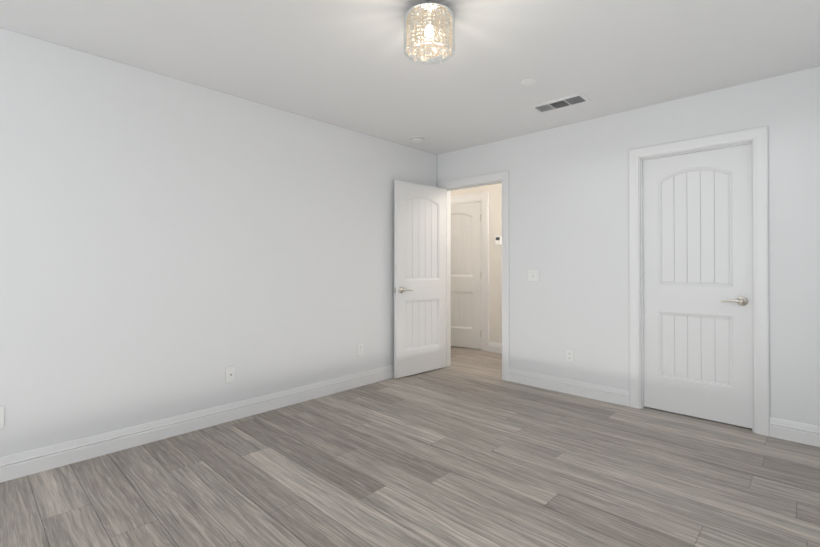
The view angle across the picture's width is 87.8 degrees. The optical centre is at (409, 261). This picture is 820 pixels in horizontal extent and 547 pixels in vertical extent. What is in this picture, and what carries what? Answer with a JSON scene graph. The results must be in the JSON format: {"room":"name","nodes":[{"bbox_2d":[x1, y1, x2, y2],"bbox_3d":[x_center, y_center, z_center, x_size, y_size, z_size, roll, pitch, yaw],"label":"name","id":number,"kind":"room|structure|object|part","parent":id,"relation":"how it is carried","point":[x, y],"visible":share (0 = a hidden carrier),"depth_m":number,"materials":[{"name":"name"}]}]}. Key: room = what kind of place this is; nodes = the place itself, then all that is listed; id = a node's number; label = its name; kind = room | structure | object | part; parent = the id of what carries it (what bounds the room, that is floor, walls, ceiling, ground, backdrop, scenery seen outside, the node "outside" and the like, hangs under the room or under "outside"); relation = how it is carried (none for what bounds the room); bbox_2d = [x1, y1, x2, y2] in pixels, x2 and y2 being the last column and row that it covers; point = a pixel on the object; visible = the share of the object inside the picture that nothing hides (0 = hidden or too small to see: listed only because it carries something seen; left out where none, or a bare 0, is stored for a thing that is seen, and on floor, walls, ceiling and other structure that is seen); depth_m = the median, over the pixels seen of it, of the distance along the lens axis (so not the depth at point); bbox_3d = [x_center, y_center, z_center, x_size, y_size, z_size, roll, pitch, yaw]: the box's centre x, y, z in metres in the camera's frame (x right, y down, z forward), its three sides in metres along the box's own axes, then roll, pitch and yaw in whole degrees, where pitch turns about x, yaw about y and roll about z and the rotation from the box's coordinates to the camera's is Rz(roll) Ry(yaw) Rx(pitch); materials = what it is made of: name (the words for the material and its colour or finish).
{"room":"empty bedroom","nodes":[
{"label":"empty bedroom","id":0,"kind":"room"},
{"bbox_2d":[0,27,436,456],"bbox_3d":[-1.698,-0.039,2.936,0.120,2.460,5.720,0,-1,44],"label":"wall","id":1,"kind":"structure","parent":0,"point":[171,246],"depth_m":2.90,"materials":[{"name":"paint"}]},
{"bbox_2d":[0,406,3,427],"bbox_3d":[-2.224,0.841,2.284,0.008,0.115,0.070,0,-1,44],"label":"electrical outlet","id":2,"kind":"object","parent":1,"relation":"attached to","point":[1,417],"visible":1,"depth_m":2.30,"materials":[{"name":"white plastic"}]},
{"bbox_2d":[0,365,393,482],"bbox_3d":[-1.606,1.126,2.922,0.021,0.130,5.600,0,-1,44],"label":"baseboard","id":3,"kind":"structure","parent":1,"relation":"attached to","point":[21,464],"depth_m":2.88,"materials":[{"name":"paint"}]},
{"bbox_2d":[226,366,234,382],"bbox_3d":[-1.346,0.848,3.201,0.017,0.115,0.070,0,-1,44],"label":"outlet","id":4,"kind":"object","parent":1,"relation":"attached to","point":[230,374],"visible":1,"depth_m":3.20,"materials":[{"name":"white plastic"}]},
{"bbox_2d":[357,343,362,355],"bbox_3d":[-0.481,0.845,4.118,0.008,0.115,0.070,0,-1,44],"label":"electrical outlet","id":5,"kind":"object","parent":1,"relation":"attached to","point":[359,348],"visible":1,"depth_m":4.11,"materials":[{"name":"white plastic"}]},
{"bbox_2d":[0,346,819,546],"bbox_3d":[-0.713,1.240,2.845,6.220,0.100,6.960,0,-1,44],"label":"floor","id":6,"kind":"structure","parent":0,"point":[468,447],"depth_m":2.31,"materials":[{"name":"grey wood"}]},
{"bbox_2d":[0,0,819,153],"bbox_3d":[-0.713,-1.320,2.865,6.220,0.100,6.960,0,-1,44],"label":"ceiling","id":7,"kind":"structure","parent":0,"point":[349,64],"depth_m":2.58,"materials":[{"name":"paint"}]},
{"bbox_2d":[411,136,424,142],"bbox_3d":[0.078,-1.237,4.320,0.144,0.042,0.144,0,-1,44],"label":"smoke detector","id":8,"kind":"object","parent":7,"relation":"attached to","point":[417,139],"visible":1,"depth_m":4.28,"materials":[{"name":"white plastic"}]},
{"bbox_2d":[403,0,454,64],"bbox_3d":[0.097,-1.150,2.148,0.260,0.250,0.260,0,-1,44],"label":"chandelier","id":9,"kind":"object","parent":7,"relation":"hanging from","point":[428,19],"visible":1,"depth_m":2.10,"materials":[{"name":"clear glass"}]},
{"bbox_2d":[521,79,536,85],"bbox_3d":[0.839,-1.264,3.003,0.107,0.008,0.107,0,-1,44],"label":"cover plate","id":10,"kind":"object","parent":7,"relation":"attached to","point":[526,82],"visible":1,"depth_m":3.00,"materials":[{"name":"white plastic"}]},
{"bbox_2d":[529,92,591,113],"bbox_3d":[1.197,-1.259,3.408,0.430,0.012,0.205,0,-1,44],"label":"ceiling vent","id":11,"kind":"object","parent":7,"relation":"in","point":[564,102],"visible":1,"depth_m":3.39,"materials":[{"name":"white metal"}]},
{"bbox_2d":[451,183,501,342],"bbox_3d":[1.643,-0.021,5.334,6.020,2.460,0.120,0,-1,44],"label":"wall","id":12,"kind":"structure","parent":0,"point":[495,265],"depth_m":5.73,"materials":[{"name":"paint"}]},
{"bbox_2d":[451,202,480,348],"bbox_3d":[0.666,0.190,6.085,0.761,2.030,0.141,0,-1,31],"label":"door leaf","id":13,"kind":"structure","parent":12,"relation":"in","point":[466,275],"depth_m":6.00,"materials":[{"name":"paint"}]},
{"bbox_2d":[451,192,488,350],"bbox_3d":[0.700,0.131,6.133,1.014,2.169,0.018,0,-1,44],"label":"door frame","id":14,"kind":"structure","parent":12,"relation":"attached to","point":[482,198],"depth_m":5.83,"materials":[{"name":"paint"}]},
{"bbox_2d":[488,342,501,352],"bbox_3d":[2.423,1.138,4.489,3.738,0.130,0.016,0,-1,44],"label":"baseboard","id":15,"kind":"structure","parent":12,"relation":"attached to","point":[494,347],"depth_m":5.70,"materials":[{"name":"paint"}]},
{"bbox_2d":[495,236,501,244],"bbox_3d":[1.176,-0.288,5.680,0.092,0.116,0.026,0,-1,44],"label":"thermostat","id":16,"kind":"object","parent":12,"relation":"attached to","point":[498,240],"visible":0.96,"depth_m":5.66,"materials":[{"name":"white plastic"}]},
{"bbox_2d":[437,66,819,425],"bbox_3d":[0.872,-0.027,4.522,6.020,2.460,0.120,0,-1,44],"label":"wall","id":17,"kind":"structure","parent":0,"point":[569,211],"depth_m":3.62,"materials":[{"name":"paint"}]},
{"bbox_2d":[394,180,446,378],"bbox_3d":[0.129,0.179,4.626,0.761,2.030,0.141,0,-1,-42],"label":"door leaf","id":18,"kind":"structure","parent":17,"relation":"in","point":[420,278],"depth_m":4.59,"materials":[{"name":"paint"}]},
{"bbox_3d":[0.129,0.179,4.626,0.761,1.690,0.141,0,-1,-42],"label":"handle","id":19,"kind":"part","parent":18,"relation":"part of","materials":[{"name":"silver metal"}]},
{"bbox_2d":[438,171,508,380],"bbox_3d":[0.702,0.141,4.670,0.928,2.126,0.140,0,-1,44],"label":"door frame","id":20,"kind":"structure","parent":17,"relation":"attached to","point":[503,176],"depth_m":4.35,"materials":[{"name":"paint"}]},
{"bbox_2d":[528,269,538,280],"bbox_3d":[1.195,0.130,4.123,0.116,0.115,0.011,0,-1,44],"label":"light switch","id":21,"kind":"object","parent":17,"relation":"attached to","point":[533,274],"visible":1,"depth_m":4.12,"materials":[{"name":"white plastic"}]},
{"bbox_2d":[508,368,628,406],"bbox_3d":[1.406,1.133,3.911,1.127,0.130,0.016,0,-1,44],"label":"baseboard","id":22,"kind":"structure","parent":17,"relation":"attached to","point":[593,391],"depth_m":3.85,"materials":[{"name":"paint"}]},
{"bbox_2d":[566,349,573,362],"bbox_3d":[1.453,0.853,3.874,0.070,0.115,0.008,0,-1,44],"label":"electrical outlet","id":23,"kind":"object","parent":17,"relation":"attached to","point":[569,355],"visible":1,"depth_m":3.87,"materials":[{"name":"white plastic"}]},
{"bbox_2d":[643,144,751,428],"bbox_3d":[2.186,0.169,3.275,0.715,2.030,0.141,0,-1,44],"label":"closet door leaf","id":24,"kind":"structure","parent":17,"relation":"in","point":[697,303],"depth_m":3.25,"materials":[{"name":"paint"}]},
{"bbox_3d":[2.378,0.282,3.091,0.183,0.066,0.141,0,-1,44],"label":"handle","id":25,"kind":"part","parent":24,"relation":"part of","materials":[{"name":"silver metal"}]},
{"bbox_2d":[628,126,769,435],"bbox_3d":[2.183,0.163,3.273,0.760,2.062,0.122,0,-1,44],"label":"door frame","id":26,"kind":"structure","parent":17,"relation":"attached to","point":[641,159],"depth_m":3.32,"materials":[{"name":"paint"}]},
{"bbox_2d":[770,417,819,446],"bbox_3d":[2.678,1.124,2.702,0.606,0.130,0.016,0,-1,44],"label":"baseboard","id":27,"kind":"structure","parent":17,"relation":"attached to","point":[799,432],"depth_m":2.81,"materials":[{"name":"paint"}]}
]}

